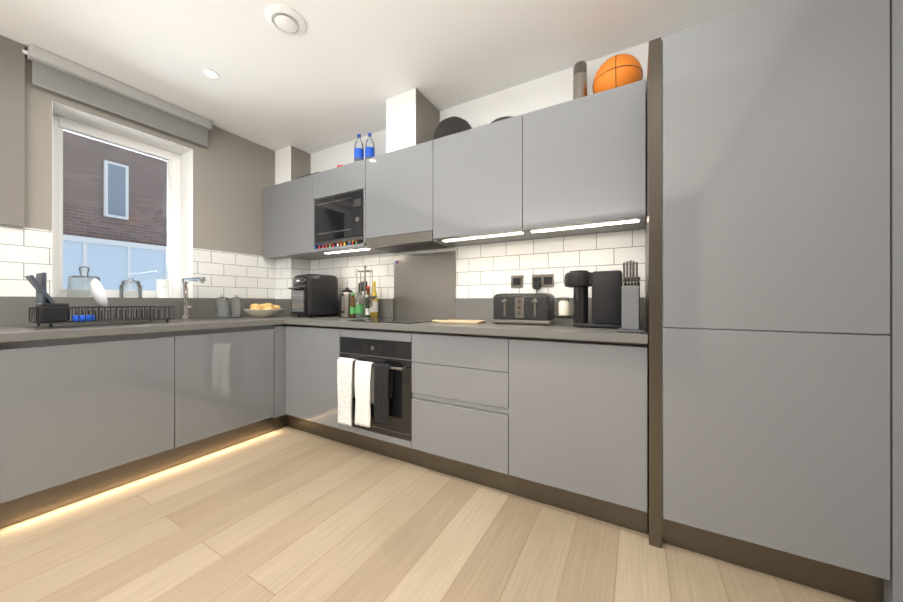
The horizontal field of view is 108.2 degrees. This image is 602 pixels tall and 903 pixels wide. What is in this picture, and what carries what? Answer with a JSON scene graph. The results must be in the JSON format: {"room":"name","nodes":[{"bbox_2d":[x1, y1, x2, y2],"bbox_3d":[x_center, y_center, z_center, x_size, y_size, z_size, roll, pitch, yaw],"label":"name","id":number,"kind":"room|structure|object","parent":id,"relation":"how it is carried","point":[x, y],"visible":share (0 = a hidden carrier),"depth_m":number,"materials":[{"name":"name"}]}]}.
{"room":"kitchen","nodes":[
{"label":"kitchen","id":0,"kind":"room"},
{"bbox_2d":[0,35,274,298],"bbox_3d":[-3.042,-0.245,1.429,0.325,2.580,5.600,0,0,29],"label":"wall","id":1,"kind":"structure","parent":0,"point":[227,177],"depth_m":2.59,"materials":[{"name":"beige paint"}]},
{"bbox_2d":[53,114,180,297],"bbox_3d":[-2.458,-0.631,2.464,0.269,1.261,0.749,0,0,29],"label":"window","id":2,"kind":"structure","parent":1,"relation":"in","point":[173,198],"depth_m":2.48,"materials":[{"name":"white plastic"}]},
{"bbox_2d":[68,266,99,296],"bbox_3d":[-2.534,-0.128,2.257,0.090,0.223,0.140,0,0,29],"label":"glass decanter","id":3,"kind":"object","parent":2,"relation":"on","point":[78,281],"visible":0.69,"depth_m":2.24,"materials":[{"name":"clear glass"}]},
{"bbox_2d":[119,277,141,297],"bbox_3d":[-2.417,-0.097,2.466,0.124,0.162,0.124,0,0,29],"label":"jar","id":4,"kind":"object","parent":2,"relation":"on","point":[122,286],"visible":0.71,"depth_m":2.47,"materials":[{"name":"clear glass"}]},
{"bbox_2d":[156,279,168,297],"bbox_3d":[-2.324,-0.093,2.631,0.082,0.155,0.082,0,0,29],"label":"cup","id":5,"kind":"object","parent":2,"relation":"on","point":[162,288],"visible":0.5,"depth_m":2.60,"materials":[{"name":"white ceramic"}]},
{"bbox_2d":[22,44,211,146],"bbox_3d":[-2.303,-1.421,2.380,0.078,0.223,1.000,0,0,29],"label":"roller blind","id":6,"kind":"object","parent":1,"relation":"attached to","point":[55,73],"visible":0.98,"depth_m":2.27,"materials":[{"name":"grey fabric"}]},
{"bbox_2d":[0,296,275,323],"bbox_3d":[-2.237,0.061,2.557,0.020,0.170,1.755,0,0,29],"label":"backsplash","id":7,"kind":"structure","parent":1,"relation":"attached to","point":[13,310],"depth_m":2.40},
{"bbox_2d":[0,0,770,153],"bbox_3d":[-1.134,-1.595,0.359,4.700,0.120,5.600,0,0,29],"label":"ceiling","id":8,"kind":"structure","parent":0,"point":[337,72],"depth_m":1.97,"materials":[{"name":"white paint"}]},
{"bbox_2d":[202,68,218,78],"bbox_3d":[-1.623,-1.531,2.205,0.096,0.006,0.096,0,0,29],"label":"recessed light","id":9,"kind":"object","parent":8,"relation":"in","point":[209,73],"visible":1,"depth_m":2.20,"materials":[{"name":"white plastic"}]},
{"bbox_2d":[265,4,305,35],"bbox_3d":[-0.904,-1.519,1.790,0.200,0.030,0.200,0,0,29],"label":"ceiling vent","id":10,"kind":"object","parent":8,"relation":"in","point":[285,20],"visible":1,"depth_m":1.77,"materials":[{"name":"white plastic"}]},
{"bbox_2d":[0,426,857,601],"bbox_3d":[-1.134,1.095,0.357,4.700,0.100,5.600,0,0,29],"label":"floor","id":11,"kind":"structure","parent":0,"point":[286,514],"depth_m":1.40,"materials":[{"name":"brown wood"}]},
{"bbox_2d":[0,336,179,528],"bbox_3d":[-2.193,0.645,1.910,0.727,0.800,0.670,0,0,29],"label":"base cabinet","id":12,"kind":"object","parent":11,"relation":"on","point":[90,416],"depth_m":1.69,"materials":[{"name":"grey laminate"}]},
{"bbox_2d":[0,320,195,343],"bbox_3d":[-2.158,0.166,1.953,0.747,0.041,0.780,0,0,29],"label":"countertop","id":13,"kind":"structure","parent":12,"relation":"on","point":[9,333],"depth_m":1.78,"materials":[{"name":"grey stone"}]},
{"bbox_2d":[25,272,174,327],"bbox_3d":[-2.144,-0.008,2.022,0.306,0.300,0.592,0,0,29],"label":"dish rack","id":14,"kind":"object","parent":13,"relation":"on","point":[50,311],"visible":1,"depth_m":1.86,"materials":[{"name":"black plastic"}]},
{"bbox_2d":[144,328,283,463],"bbox_3d":[-1.846,0.645,2.529,0.727,0.800,0.750,0,0,29],"label":"base cabinet","id":15,"kind":"object","parent":11,"relation":"on","point":[232,379],"depth_m":2.29,"materials":[{"name":"grey laminate"}]},
{"bbox_2d":[204,316,283,327],"bbox_3d":[-1.727,0.166,2.721,0.747,0.041,0.220,0,0,29],"label":"countertop","id":16,"kind":"structure","parent":15,"relation":"on","point":[252,321],"depth_m":2.49,"materials":[{"name":"grey stone"}]},
{"bbox_2d":[216,294,228,317],"bbox_3d":[-1.972,0.044,2.818,0.096,0.202,0.096,0,0,29],"label":"glass jar","id":17,"kind":"object","parent":16,"relation":"on","point":[227,306],"visible":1,"depth_m":2.83,"materials":[{"name":"grey glass"}]},
{"bbox_2d":[230,295,242,317],"bbox_3d":[-1.918,0.044,2.914,0.096,0.202,0.096,0,0,29],"label":"glass jar","id":18,"kind":"object","parent":16,"relation":"on","point":[240,307],"visible":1,"depth_m":2.93,"materials":[{"name":"grey glass"}]},
{"bbox_2d":[284,328,339,441],"bbox_3d":[-0.932,0.646,2.765,0.627,0.800,0.597,0,0,29],"label":"base cabinet","id":19,"kind":"object","parent":11,"relation":"on","point":[310,358],"depth_m":2.51,"materials":[{"name":"grey laminate"}]},
{"bbox_2d":[340,332,411,463],"bbox_3d":[-0.382,0.645,2.457,0.634,0.800,0.597,0,0,29],"label":"base cabinet","id":20,"kind":"object","parent":11,"relation":"on","point":[393,440],"depth_m":2.14,"materials":[{"name":"grey"}]},
{"bbox_2d":[337,357,356,425],"bbox_3d":[-0.716,0.617,2.249,0.140,0.448,0.060,0,0,29],"label":"tea towel","id":21,"kind":"object","parent":20,"relation":"hanging from","point":[346,380],"visible":0.96,"depth_m":2.22,"materials":[{"name":"white fabric"}]},
{"bbox_2d":[355,360,374,427],"bbox_3d":[-0.575,0.611,2.168,0.145,0.420,0.054,0,0,29],"label":"tea towel","id":22,"kind":"object","parent":20,"relation":"hanging from","point":[364,385],"visible":0.9,"depth_m":2.15,"materials":[{"name":"fabric"}]},
{"bbox_2d":[374,363,392,425],"bbox_3d":[-0.438,0.591,2.091,0.120,0.380,0.053,0,0,29],"label":"tea towel","id":23,"kind":"object","parent":20,"relation":"hanging from","point":[383,381],"visible":1,"depth_m":2.07,"materials":[{"name":"black fabric"}]},
{"bbox_2d":[412,336,511,493],"bbox_3d":[0.171,0.645,2.146,0.634,0.800,0.597,0,0,29],"label":"base cabinet","id":24,"kind":"object","parent":11,"relation":"on","point":[462,389],"depth_m":1.87,"materials":[{"name":"grey laminate"}]},
{"bbox_2d":[264,316,643,351],"bbox_3d":[-0.427,0.195,2.471,3.259,0.100,0.617,0,0,29],"label":"countertop","id":25,"kind":"structure","parent":24,"relation":"on","point":[562,335],"depth_m":1.84,"materials":[{"name":"grey stone"}]},
{"bbox_2d":[244,303,283,317],"bbox_3d":[-1.682,0.081,2.936,0.316,0.128,0.316,0,0,29],"label":"bread bowl","id":26,"kind":"object","parent":25,"relation":"on","point":[264,310],"visible":1,"depth_m":2.87,"materials":[{"name":"beige"}]},
{"bbox_2d":[288,274,337,317],"bbox_3d":[-1.269,-0.047,3.009,0.300,0.385,0.361,0,0,39],"label":"air fryer","id":27,"kind":"object","parent":25,"relation":"on","point":[312,295],"visible":0.98,"depth_m":2.90,"materials":[{"name":"black plastic"}]},
{"bbox_2d":[339,287,352,316],"bbox_3d":[-0.946,0.011,2.930,0.128,0.268,0.202,0,0,29],"label":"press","id":28,"kind":"object","parent":25,"relation":"on","point":[345,296],"visible":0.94,"depth_m":2.88,"materials":[{"name":"grey metal"}]},
{"bbox_2d":[350,293,355,317],"bbox_3d":[-0.858,0.037,2.852,0.056,0.217,0.055,0,0,29],"label":"sauce bottle","id":29,"kind":"object","parent":25,"relation":"on","point":[352,310],"visible":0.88,"depth_m":2.83,"materials":[{"name":"brown glass"}]},
{"bbox_2d":[355,289,363,317],"bbox_3d":[-0.784,0.022,2.799,0.073,0.247,0.073,0,0,29],"label":"bottle","id":30,"kind":"object","parent":25,"relation":"on","point":[359,308],"visible":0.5,"depth_m":2.78,"materials":[{"name":"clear glass"}]},
{"bbox_2d":[356,283,362,316],"bbox_3d":[-0.826,-0.008,2.949,0.065,0.307,0.065,0,0,29],"label":"oil bottle","id":31,"kind":"object","parent":25,"relation":"on","point":[357,301],"visible":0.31,"depth_m":2.93,"materials":[{"name":"clear glass"}]},
{"bbox_2d":[354,266,376,318],"bbox_3d":[-0.698,-0.070,2.632,0.180,0.431,0.140,0,0,29],"label":"stand","id":32,"kind":"object","parent":25,"relation":"on","point":[361,299],"visible":1,"depth_m":2.63,"materials":[{"name":"silver metal"}]},
{"bbox_2d":[366,295,369,316],"bbox_3d":[-0.710,0.047,2.758,0.052,0.197,0.051,0,0,29],"label":"sauce bottle","id":33,"kind":"object","parent":25,"relation":"on","point":[367,311],"visible":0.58,"depth_m":2.74,"materials":[{"name":"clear glass"}]},
{"bbox_2d":[366,286,369,295],"bbox_3d":[-0.743,0.007,2.914,0.057,0.277,0.058,0,0,29],"label":"vinegar bottle","id":34,"kind":"object","parent":25,"relation":"on","point":[368,290],"visible":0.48,"depth_m":2.90,"materials":[{"name":"brown glass"}]},
{"bbox_2d":[370,281,377,317],"bbox_3d":[-0.678,-0.013,2.866,0.070,0.317,0.069,0,0,29],"label":"oil bottle","id":35,"kind":"object","parent":25,"relation":"on","point":[374,311],"visible":0.73,"depth_m":2.84,"materials":[{"name":"yellow glass"}]},
{"bbox_2d":[368,316,435,323],"bbox_3d":[-0.389,0.142,2.437,0.565,0.006,0.495,0,0,29],"label":"cooktop","id":36,"kind":"object","parent":25,"relation":"in","point":[381,319],"depth_m":2.47,"materials":[{"name":"black glass"}]},
{"bbox_2d":[432,319,485,323],"bbox_3d":[0.033,0.137,2.188,0.357,0.016,0.170,0,0,23],"label":"chopping board","id":37,"kind":"object","parent":25,"relation":"on","point":[462,321],"visible":1,"depth_m":2.12,"materials":[{"name":"brown wood"}]},
{"bbox_2d":[492,293,555,324],"bbox_3d":[0.457,0.048,2.079,0.364,0.194,0.195,0,0,29],"label":"toaster","id":38,"kind":"object","parent":25,"relation":"on","point":[525,308],"visible":1,"depth_m":2.00,"materials":[{"name":"silver metal"}]},
{"bbox_2d":[555,270,640,328],"bbox_3d":[0.800,-0.013,1.819,0.437,0.314,0.156,0,0,29],"label":"coffee machine","id":39,"kind":"object","parent":25,"relation":"on","point":[606,299],"visible":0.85,"depth_m":1.75,"materials":[{"name":"black plastic"}]},
{"bbox_2d":[617,260,643,332],"bbox_3d":[0.843,-0.023,1.542,0.110,0.335,0.120,0,0,29],"label":"knife block","id":40,"kind":"object","parent":25,"relation":"on","point":[630,308],"visible":1,"depth_m":1.51,"materials":[{"name":"grey plastic"}]},
{"bbox_2d":[512,344,643,532],"bbox_3d":[0.723,0.645,1.836,0.633,0.800,0.597,0,0,29],"label":"base cabinet","id":41,"kind":"object","parent":11,"relation":"on","point":[578,413],"depth_m":1.56,"materials":[{"name":"grey laminate"}]},
{"bbox_2d":[644,0,902,601],"bbox_3d":[1.318,-0.035,1.491,0.734,2.160,0.617,0,0,29],"label":"tall cabinet","id":42,"kind":"object","parent":11,"relation":"on","point":[738,400],"depth_m":1.20,"materials":[{"name":"grey"}]},
{"bbox_2d":[310,37,662,325],"bbox_3d":[0.163,-0.244,2.669,4.700,2.580,0.300,0,0,29],"label":"wall","id":43,"kind":"structure","parent":0,"point":[487,270],"depth_m":2.34,"materials":[{"name":"white tile"}]},
{"bbox_2d":[275,146,310,298],"bbox_3d":[-1.639,-0.693,3.381,0.260,1.678,0.222,0,0,29],"label":"column","id":44,"kind":"structure","parent":43,"relation":"attached to","point":[292,162],"depth_m":3.29,"materials":[{"name":"white paint"}]},
{"bbox_2d":[276,175,343,259],"bbox_3d":[-1.339,-0.772,3.138,0.498,0.685,0.347,0,0,29],"label":"upper cabinet","id":45,"kind":"object","parent":43,"relation":"attached to","point":[293,197],"depth_m":3.00,"materials":[{"name":"grey"}]},
{"bbox_2d":[312,160,395,256],"bbox_3d":[-0.865,-0.772,2.872,0.628,0.685,0.347,0,0,29],"label":"upper cabinet","id":46,"kind":"object","parent":43,"relation":"attached to","point":[338,192],"depth_m":2.73,"materials":[{"name":"grey"}]},
{"bbox_2d":[315,240,356,248],"bbox_3d":[-0.970,-0.470,2.723,0.501,0.035,0.013,0,0,29],"label":"figurines","id":47,"kind":"object","parent":46,"relation":"on","point":[337,244],"visible":1,"depth_m":2.72,"materials":[{"name":"multicoloured"}]},
{"bbox_2d":[354,134,363,161],"bbox_3d":[-0.793,-1.270,2.805,0.082,0.311,0.082,0,0,29],"label":"water bottle","id":48,"kind":"object","parent":46,"relation":"on","point":[358,153],"visible":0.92,"depth_m":2.79,"materials":[{"name":"blue plastic"}]},
{"bbox_2d":[365,133,374,158],"bbox_3d":[-0.696,-1.270,2.785,0.082,0.311,0.082,0,0,29],"label":"water bottle","id":49,"kind":"object","parent":46,"relation":"on","point":[369,152],"visible":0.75,"depth_m":2.76,"materials":[{"name":"blue plastic"}]},
{"bbox_2d":[364,140,451,251],"bbox_3d":[-0.326,-0.772,2.570,0.648,0.685,0.347,0,0,29],"label":"upper cabinet","id":50,"kind":"object","parent":43,"relation":"attached to","point":[398,183],"depth_m":2.41,"materials":[{"name":"grey"}]},
{"bbox_2d":[433,116,471,139],"bbox_3d":[0.019,-1.214,2.372,0.332,0.201,0.332,0,0,29],"label":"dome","id":51,"kind":"object","parent":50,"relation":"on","point":[450,126],"visible":0.33,"depth_m":2.24,"materials":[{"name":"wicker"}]},
{"bbox_2d":[386,88,439,152],"bbox_3d":[-0.296,-1.329,2.566,0.276,0.407,0.330,0,0,29],"label":"duct","id":52,"kind":"object","parent":43,"relation":"attached to","point":[412,117],"visible":0.75,"depth_m":2.43,"materials":[{"name":"white paint"}]},
{"bbox_2d":[432,114,535,247],"bbox_3d":[0.232,-0.772,2.256,0.633,0.685,0.347,0,0,29],"label":"upper cabinet","id":53,"kind":"object","parent":43,"relation":"attached to","point":[478,172],"depth_m":2.10,"materials":[{"name":"grey"}]},
{"bbox_2d":[491,116,512,122],"bbox_3d":[0.412,-1.160,2.163,0.410,0.090,0.300,0,0,29],"label":"wok","id":54,"kind":"object","parent":53,"relation":"on","point":[500,119],"visible":0.12,"depth_m":2.08,"materials":[{"name":"black metal"}]},
{"bbox_2d":[327,298,643,323],"bbox_3d":[-0.158,0.064,2.663,2.979,0.164,0.020,0,0,29],"label":"backsplash","id":55,"kind":"structure","parent":43,"relation":"attached to","point":[465,309],"depth_m":2.46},
{"bbox_2d":[524,80,643,238],"bbox_3d":[0.784,-0.772,1.946,0.633,0.685,0.347,0,0,29],"label":"upper cabinet","id":56,"kind":"object","parent":43,"relation":"attached to","point":[584,156],"depth_m":1.79,"materials":[{"name":"grey laminate"}]},
{"bbox_2d":[573,61,586,99],"bbox_3d":[0.764,-1.261,1.943,0.080,0.292,0.080,0,0,29],"label":"flask","id":57,"kind":"object","parent":56,"relation":"on","point":[580,79],"visible":0.71,"depth_m":1.91,"materials":[{"name":"silver metal"}]},
{"bbox_2d":[592,54,642,93],"bbox_3d":[0.934,-1.240,1.847,0.254,0.254,0.254,0,0,29],"label":"basketball","id":58,"kind":"object","parent":56,"relation":"on","point":[618,70],"visible":0.6,"depth_m":1.75,"materials":[{"name":"orange rubber"}]},
{"label":"outside","id":59,"kind":"structure","parent":0,"visible":0},
{"bbox_2d":[63,131,166,290],"bbox_3d":[-8.228,-3.700,8.357,0.500,10.500,18.000,0,0,29],"label":"facade","id":60,"kind":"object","parent":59,"point":[114,239],"depth_m":7.99,"materials":[{"name":"brown brick"}]}
]}

